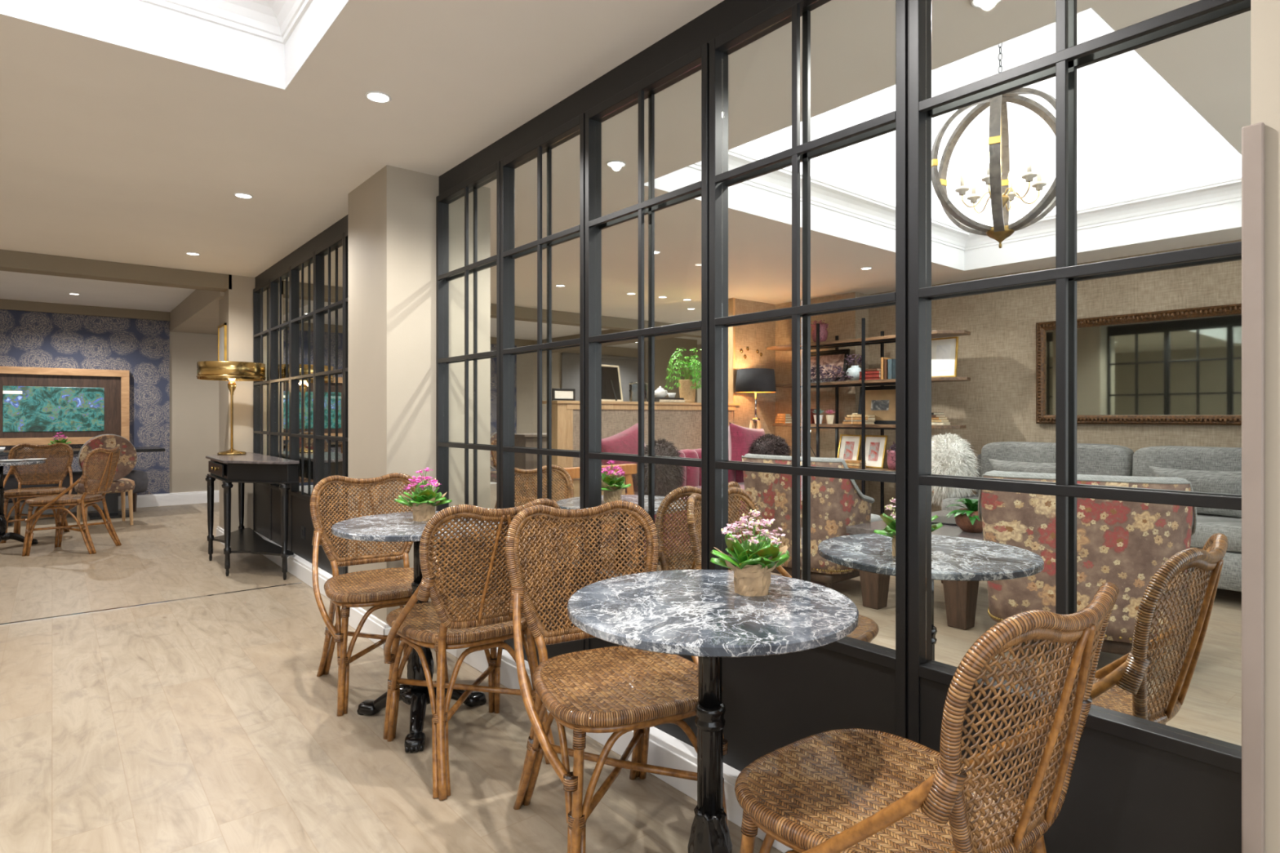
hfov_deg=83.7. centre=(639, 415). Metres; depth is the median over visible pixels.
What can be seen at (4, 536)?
bistro table
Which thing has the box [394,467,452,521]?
flower pot
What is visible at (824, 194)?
crown molding
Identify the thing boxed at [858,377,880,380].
book
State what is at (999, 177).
orb chandelier
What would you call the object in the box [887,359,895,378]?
book
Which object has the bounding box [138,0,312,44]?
crown molding
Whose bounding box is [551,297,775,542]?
wall
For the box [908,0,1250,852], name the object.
window
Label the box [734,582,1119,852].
rattan chair
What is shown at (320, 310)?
window
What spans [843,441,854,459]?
print
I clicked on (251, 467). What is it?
console table
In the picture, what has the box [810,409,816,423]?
book
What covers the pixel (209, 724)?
floor
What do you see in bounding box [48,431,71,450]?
flower pot
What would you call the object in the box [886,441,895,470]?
vase
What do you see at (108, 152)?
ceiling
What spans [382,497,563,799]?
rattan chair
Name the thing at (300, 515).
window
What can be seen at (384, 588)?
rattan chair
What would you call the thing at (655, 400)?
book
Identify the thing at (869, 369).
book
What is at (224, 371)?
table lamp
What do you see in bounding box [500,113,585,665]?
window
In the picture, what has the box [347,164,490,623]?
wall pillar
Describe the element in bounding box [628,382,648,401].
glass canister
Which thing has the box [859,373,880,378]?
book
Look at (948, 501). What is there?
seat cushion
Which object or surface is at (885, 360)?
book
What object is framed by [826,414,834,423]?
pot
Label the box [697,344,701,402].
wall
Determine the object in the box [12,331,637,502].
wall
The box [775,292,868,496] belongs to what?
wall
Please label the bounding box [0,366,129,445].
framed picture
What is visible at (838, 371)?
dried flowers
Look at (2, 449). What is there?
cup
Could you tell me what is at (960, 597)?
coffee table
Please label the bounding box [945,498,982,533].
potted fern
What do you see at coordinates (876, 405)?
print
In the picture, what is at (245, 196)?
recessed light
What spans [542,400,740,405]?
trim ledge
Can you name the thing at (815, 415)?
pot
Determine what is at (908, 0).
trim
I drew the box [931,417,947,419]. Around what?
book
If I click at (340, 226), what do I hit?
trim
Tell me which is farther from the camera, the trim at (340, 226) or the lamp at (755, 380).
the lamp at (755, 380)
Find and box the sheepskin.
[931,432,982,506]
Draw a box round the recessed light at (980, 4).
[969,0,1003,8]
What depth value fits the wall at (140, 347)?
9.11 m
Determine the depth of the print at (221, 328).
6.63 m
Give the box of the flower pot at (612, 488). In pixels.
[601,460,631,502]
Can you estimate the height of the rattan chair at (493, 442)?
0.908 m
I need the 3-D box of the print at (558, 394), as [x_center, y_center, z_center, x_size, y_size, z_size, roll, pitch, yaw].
[-0.691,-0.187,6.455,0.200,0.070,0.012,0,0,-39]
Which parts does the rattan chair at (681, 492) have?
seat, rod, frame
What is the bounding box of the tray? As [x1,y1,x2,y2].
[931,515,957,525]
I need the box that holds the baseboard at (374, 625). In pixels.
[348,607,388,648]
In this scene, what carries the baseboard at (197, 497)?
attached to the wall at (193, 402)
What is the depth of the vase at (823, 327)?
7.29 m
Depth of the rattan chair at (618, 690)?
2.07 m
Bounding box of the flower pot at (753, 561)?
[710,509,790,596]
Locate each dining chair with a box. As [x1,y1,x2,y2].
[74,434,137,524]
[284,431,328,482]
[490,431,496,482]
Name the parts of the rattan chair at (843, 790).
leg, seat frame, seat, frame, leg, rod, rod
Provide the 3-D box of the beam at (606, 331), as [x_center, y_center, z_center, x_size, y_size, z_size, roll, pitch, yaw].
[-0.591,-1.250,11.612,0.350,0.200,3.680,0,0,-39]
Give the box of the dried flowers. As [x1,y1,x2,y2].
[810,364,853,382]
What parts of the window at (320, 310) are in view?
panel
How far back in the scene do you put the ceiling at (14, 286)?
8.06 m
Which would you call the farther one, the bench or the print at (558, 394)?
the bench
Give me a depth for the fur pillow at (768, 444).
6.75 m
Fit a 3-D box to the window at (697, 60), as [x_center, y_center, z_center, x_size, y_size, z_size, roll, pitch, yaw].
[0.022,-0.051,2.483,0.062,2.207,0.657,0,0,-39]
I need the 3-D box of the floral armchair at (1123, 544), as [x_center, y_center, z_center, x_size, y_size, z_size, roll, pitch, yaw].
[2.199,0.725,3.571,0.894,0.911,0.809,0,0,31]
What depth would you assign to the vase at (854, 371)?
6.94 m
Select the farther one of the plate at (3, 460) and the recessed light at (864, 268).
the plate at (3, 460)
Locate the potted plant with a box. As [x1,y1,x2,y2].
[665,347,701,402]
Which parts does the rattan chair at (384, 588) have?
leg, leg, rod, frame, rod, seat frame, seat, leg, leg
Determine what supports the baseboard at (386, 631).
attached to the wall pillar at (392, 214)
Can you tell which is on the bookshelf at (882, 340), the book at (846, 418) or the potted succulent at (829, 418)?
the potted succulent at (829, 418)
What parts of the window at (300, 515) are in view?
panel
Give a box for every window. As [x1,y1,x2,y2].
[253,279,270,539]
[270,266,290,551]
[290,251,314,563]
[314,232,344,574]
[344,230,347,573]
[435,160,500,598]
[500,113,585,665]
[585,42,709,746]
[709,0,907,771]
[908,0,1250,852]
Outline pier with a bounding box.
[637,337,697,402]
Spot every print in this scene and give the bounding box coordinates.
[219,326,223,360]
[555,391,573,399]
[810,354,844,378]
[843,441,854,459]
[867,442,879,461]
[871,400,888,410]
[935,344,951,370]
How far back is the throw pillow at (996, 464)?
5.67 m
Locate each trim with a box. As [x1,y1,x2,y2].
[255,214,347,287]
[907,0,908,738]
[1241,122,1265,852]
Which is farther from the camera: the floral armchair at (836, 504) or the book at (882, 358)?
the book at (882, 358)
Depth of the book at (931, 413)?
6.31 m
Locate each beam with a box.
[0,298,537,346]
[169,289,307,334]
[542,328,682,352]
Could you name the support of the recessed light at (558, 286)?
in the ceiling at (108, 152)
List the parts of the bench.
leg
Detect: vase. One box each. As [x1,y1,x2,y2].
[810,320,828,342]
[844,354,861,380]
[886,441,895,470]
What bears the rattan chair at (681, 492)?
on the floor
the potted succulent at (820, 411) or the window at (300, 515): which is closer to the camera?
the window at (300, 515)
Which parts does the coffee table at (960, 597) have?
leg, leg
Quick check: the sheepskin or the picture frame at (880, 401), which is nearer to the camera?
the sheepskin
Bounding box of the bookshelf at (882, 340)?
[766,318,970,514]
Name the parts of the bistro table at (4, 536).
acanthus bulb, leg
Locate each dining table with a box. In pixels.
[0,446,164,525]
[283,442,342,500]
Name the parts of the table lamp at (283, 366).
stem, lamp shade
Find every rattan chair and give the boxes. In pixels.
[0,442,73,542]
[22,446,121,555]
[310,472,448,715]
[340,442,342,453]
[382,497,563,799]
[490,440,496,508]
[505,500,728,852]
[514,464,616,570]
[612,481,741,574]
[686,487,879,642]
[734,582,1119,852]
[957,533,1228,724]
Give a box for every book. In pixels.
[647,397,684,399]
[647,399,684,402]
[774,421,791,423]
[775,418,791,421]
[776,416,791,418]
[777,413,791,416]
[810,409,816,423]
[842,421,875,424]
[844,417,875,420]
[844,420,874,421]
[844,459,866,463]
[845,462,866,466]
[847,414,875,417]
[847,465,866,468]
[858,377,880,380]
[859,370,880,374]
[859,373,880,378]
[865,368,880,371]
[880,357,892,379]
[884,359,887,379]
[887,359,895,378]
[931,413,943,414]
[931,414,946,417]
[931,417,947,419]
[931,419,949,422]
[931,422,951,425]
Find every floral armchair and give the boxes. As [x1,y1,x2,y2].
[741,453,882,588]
[977,470,1196,679]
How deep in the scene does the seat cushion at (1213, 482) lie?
4.74 m
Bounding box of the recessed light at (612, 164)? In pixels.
[605,160,626,168]
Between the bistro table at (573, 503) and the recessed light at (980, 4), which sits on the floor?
the bistro table at (573, 503)
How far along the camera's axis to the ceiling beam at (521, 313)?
8.65 m
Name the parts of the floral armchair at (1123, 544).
leg, leg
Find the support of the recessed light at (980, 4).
in the ceiling at (108, 152)
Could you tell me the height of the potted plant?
0.580 m
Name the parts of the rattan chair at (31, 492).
leg, leg, seat frame, seat, frame, leg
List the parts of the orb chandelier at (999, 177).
bulb, bulb, arm, arm, bulb, arm, chain, stem, arm, bulb, arm, arm, bulb, bulb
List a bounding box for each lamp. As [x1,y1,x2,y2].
[195,360,266,455]
[278,364,334,453]
[734,368,776,428]
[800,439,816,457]
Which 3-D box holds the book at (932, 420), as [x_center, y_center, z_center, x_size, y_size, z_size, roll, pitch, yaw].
[2.620,0.048,6.367,0.150,0.021,0.210,0,0,-40]
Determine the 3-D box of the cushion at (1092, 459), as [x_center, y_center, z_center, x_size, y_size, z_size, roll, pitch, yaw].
[3.353,0.440,5.792,0.240,0.440,1.110,0,0,-39]
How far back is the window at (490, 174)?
3.53 m
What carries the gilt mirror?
attached to the wall at (997, 404)
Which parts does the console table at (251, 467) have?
leg, drawer, leg, leg, moulding, leg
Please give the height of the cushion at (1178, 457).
0.440 m
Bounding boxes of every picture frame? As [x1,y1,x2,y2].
[217,323,226,360]
[551,388,575,400]
[601,364,622,401]
[810,348,849,382]
[836,434,861,460]
[857,386,895,424]
[865,435,888,468]
[931,336,958,377]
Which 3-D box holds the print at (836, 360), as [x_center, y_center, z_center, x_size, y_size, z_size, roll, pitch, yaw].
[1.914,-0.503,7.354,0.051,0.235,0.420,0,0,-39]
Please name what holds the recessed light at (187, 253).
in the ceiling at (108, 152)
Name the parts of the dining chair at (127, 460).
leg, seat, leg, leg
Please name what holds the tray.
on the coffee table at (960, 597)
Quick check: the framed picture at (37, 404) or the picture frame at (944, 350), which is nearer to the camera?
the picture frame at (944, 350)
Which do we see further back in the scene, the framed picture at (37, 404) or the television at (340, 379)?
the television at (340, 379)
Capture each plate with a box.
[0,459,23,462]
[22,457,46,460]
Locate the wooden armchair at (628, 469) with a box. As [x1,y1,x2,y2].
[515,463,638,563]
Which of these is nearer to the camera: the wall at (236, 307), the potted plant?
the wall at (236, 307)
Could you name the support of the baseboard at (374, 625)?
attached to the wall pillar at (392, 214)
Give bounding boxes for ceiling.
[0,0,1250,324]
[0,271,701,348]
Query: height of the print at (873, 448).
0.177 m
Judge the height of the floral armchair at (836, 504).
0.911 m
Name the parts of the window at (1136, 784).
panel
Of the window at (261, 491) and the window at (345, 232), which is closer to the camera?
the window at (345, 232)
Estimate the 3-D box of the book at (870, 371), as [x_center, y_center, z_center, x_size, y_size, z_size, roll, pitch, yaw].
[2.240,-0.408,6.845,0.150,0.029,0.210,0,0,-39]
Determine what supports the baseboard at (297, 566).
attached to the wall at (236, 307)
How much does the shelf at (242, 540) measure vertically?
0.018 m
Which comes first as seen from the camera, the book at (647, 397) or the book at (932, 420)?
the book at (932, 420)
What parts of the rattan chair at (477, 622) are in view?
leg, leg, seat, seat frame, rod, frame, leg, rod, leg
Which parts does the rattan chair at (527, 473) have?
frame, seat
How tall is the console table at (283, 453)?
0.852 m
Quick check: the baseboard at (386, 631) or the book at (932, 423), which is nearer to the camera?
the baseboard at (386, 631)
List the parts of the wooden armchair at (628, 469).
leg, rail, panel, seat rail, leg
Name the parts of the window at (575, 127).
panel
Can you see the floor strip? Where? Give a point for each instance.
(299, 582)
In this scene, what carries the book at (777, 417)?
on the book at (776, 420)
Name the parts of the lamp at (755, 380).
leg, lamp shade, leg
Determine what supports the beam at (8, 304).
attached to the ceiling at (14, 286)
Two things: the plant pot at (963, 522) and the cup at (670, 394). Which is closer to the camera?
the plant pot at (963, 522)
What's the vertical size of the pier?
2.530 m
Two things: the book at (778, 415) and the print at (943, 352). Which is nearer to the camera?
the print at (943, 352)
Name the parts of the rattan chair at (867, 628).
frame, seat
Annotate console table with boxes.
[204,452,299,580]
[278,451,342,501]
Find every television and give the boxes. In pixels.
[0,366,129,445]
[283,377,342,439]
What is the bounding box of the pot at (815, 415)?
[813,414,823,423]
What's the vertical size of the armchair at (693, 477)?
0.870 m
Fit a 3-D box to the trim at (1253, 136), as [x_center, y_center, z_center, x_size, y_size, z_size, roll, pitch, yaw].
[1.010,0.356,1.169,0.070,1.648,0.028,0,0,-39]
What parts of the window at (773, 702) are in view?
panel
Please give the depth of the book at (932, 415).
6.30 m
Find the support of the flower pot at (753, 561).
on the bistro table at (700, 613)
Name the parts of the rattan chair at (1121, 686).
seat, frame, rod, rod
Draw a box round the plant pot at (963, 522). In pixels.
[954,508,982,533]
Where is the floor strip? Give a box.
[0,582,302,625]
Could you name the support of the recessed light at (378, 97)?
in the ceiling at (108, 152)
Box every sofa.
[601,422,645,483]
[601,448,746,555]
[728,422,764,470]
[941,441,1241,591]
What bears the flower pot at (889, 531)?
on the bistro table at (954, 558)
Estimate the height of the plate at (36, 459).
0.015 m
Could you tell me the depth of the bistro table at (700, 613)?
1.54 m
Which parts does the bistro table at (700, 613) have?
acanthus bulb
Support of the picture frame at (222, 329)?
attached to the wall at (236, 307)
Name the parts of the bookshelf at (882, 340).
rail, rail, rail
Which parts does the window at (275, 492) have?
panel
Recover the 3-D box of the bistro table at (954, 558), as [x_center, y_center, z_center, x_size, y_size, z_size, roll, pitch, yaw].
[0.870,0.795,2.180,0.634,0.768,0.634,0,0,33]
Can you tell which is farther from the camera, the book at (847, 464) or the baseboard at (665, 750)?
the book at (847, 464)
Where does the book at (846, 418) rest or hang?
on the book at (844, 420)
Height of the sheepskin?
0.677 m
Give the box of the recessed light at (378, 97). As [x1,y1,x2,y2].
[364,91,391,103]
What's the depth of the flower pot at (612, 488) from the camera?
3.37 m
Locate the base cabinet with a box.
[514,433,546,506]
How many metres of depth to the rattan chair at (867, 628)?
2.51 m
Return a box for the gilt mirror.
[1035,303,1241,425]
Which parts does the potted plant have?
woven pot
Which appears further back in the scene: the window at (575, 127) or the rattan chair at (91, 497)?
the rattan chair at (91, 497)
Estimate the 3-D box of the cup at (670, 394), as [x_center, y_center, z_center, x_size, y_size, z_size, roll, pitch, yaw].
[0.324,-0.205,7.275,0.090,0.048,0.090,0,0,-39]
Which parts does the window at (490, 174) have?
panel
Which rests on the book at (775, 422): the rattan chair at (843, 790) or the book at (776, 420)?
the book at (776, 420)
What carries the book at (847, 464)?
on the book at (848, 466)
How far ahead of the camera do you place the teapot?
7.13 m
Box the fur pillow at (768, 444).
[746,433,791,456]
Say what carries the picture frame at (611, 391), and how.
on the trim ledge
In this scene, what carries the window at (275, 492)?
in the wall at (236, 307)
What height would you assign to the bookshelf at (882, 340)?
2.100 m
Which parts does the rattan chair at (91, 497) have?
leg, leg, seat, seat frame, leg, frame, rod, rod, leg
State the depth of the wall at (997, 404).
6.29 m
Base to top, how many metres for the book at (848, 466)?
0.021 m
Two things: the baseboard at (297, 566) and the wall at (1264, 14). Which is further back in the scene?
the baseboard at (297, 566)
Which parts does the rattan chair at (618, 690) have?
leg, rod, leg, frame, rod, seat, seat frame, leg, leg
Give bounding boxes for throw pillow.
[988,458,1055,473]
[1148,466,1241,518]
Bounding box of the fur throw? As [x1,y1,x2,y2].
[634,437,686,496]
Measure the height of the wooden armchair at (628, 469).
0.824 m
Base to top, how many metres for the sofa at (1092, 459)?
0.960 m
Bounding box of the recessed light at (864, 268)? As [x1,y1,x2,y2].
[860,266,872,270]
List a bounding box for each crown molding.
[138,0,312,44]
[687,149,1241,250]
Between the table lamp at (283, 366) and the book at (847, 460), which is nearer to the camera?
the table lamp at (283, 366)
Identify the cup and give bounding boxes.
[0,447,5,452]
[667,392,675,397]
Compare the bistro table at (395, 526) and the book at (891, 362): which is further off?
the book at (891, 362)
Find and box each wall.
[0,309,516,502]
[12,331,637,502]
[218,275,283,532]
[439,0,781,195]
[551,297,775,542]
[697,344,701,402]
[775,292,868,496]
[868,239,1241,518]
[1250,0,1279,852]
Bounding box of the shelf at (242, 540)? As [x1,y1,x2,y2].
[212,528,293,555]
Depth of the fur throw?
5.67 m
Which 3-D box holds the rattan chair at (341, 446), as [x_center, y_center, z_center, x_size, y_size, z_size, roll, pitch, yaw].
[-2.944,0.730,7.902,0.548,0.908,0.605,0,0,21]
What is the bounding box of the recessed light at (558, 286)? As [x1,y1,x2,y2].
[555,284,565,287]
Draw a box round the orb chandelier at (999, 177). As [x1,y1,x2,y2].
[931,43,1055,248]
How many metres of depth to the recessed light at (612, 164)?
3.59 m
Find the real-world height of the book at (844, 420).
0.011 m
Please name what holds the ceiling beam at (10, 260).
attached to the ceiling at (14, 286)
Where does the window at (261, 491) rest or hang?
in the wall at (236, 307)
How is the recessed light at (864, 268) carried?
in the ceiling at (108, 152)
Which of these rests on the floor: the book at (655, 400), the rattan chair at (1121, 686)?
the rattan chair at (1121, 686)
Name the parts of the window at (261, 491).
panel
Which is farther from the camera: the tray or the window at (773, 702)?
the tray
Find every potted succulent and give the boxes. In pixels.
[812,408,823,423]
[823,409,835,423]
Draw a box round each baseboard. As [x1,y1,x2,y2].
[6,481,496,516]
[216,525,332,599]
[348,607,388,648]
[383,623,400,648]
[445,647,792,852]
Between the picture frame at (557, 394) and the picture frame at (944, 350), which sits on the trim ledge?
the picture frame at (557, 394)
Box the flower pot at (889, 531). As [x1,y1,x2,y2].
[873,497,942,555]
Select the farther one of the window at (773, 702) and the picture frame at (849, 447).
the picture frame at (849, 447)
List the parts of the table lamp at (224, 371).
lamp shade, stem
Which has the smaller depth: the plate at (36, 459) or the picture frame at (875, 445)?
the plate at (36, 459)
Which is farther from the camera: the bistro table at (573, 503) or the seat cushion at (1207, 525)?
the seat cushion at (1207, 525)
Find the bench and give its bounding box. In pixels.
[3,469,148,511]
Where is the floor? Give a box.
[0,483,1241,852]
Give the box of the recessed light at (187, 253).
[185,252,199,255]
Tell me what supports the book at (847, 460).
on the book at (847, 464)
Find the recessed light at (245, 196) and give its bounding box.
[233,192,253,199]
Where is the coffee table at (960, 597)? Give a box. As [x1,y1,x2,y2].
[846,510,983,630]
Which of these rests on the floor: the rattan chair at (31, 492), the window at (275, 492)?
the rattan chair at (31, 492)
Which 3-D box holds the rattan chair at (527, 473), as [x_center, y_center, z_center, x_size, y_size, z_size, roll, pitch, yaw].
[-0.406,0.730,3.755,0.605,0.908,0.548,0,0,44]
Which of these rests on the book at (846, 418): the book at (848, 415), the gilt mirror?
the book at (848, 415)
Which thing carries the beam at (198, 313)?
attached to the ceiling at (14, 286)
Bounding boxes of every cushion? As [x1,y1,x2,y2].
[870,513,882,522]
[941,493,978,511]
[980,441,1133,477]
[1132,445,1241,476]
[1190,513,1241,552]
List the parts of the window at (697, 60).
panel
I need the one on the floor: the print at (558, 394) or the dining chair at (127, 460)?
the dining chair at (127, 460)
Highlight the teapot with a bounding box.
[654,386,667,397]
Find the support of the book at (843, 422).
on the bookshelf at (882, 340)
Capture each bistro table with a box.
[0,459,45,544]
[331,511,503,752]
[555,494,686,568]
[567,569,858,852]
[817,533,1044,660]
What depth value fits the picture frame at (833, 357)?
7.30 m
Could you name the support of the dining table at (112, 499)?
on the floor

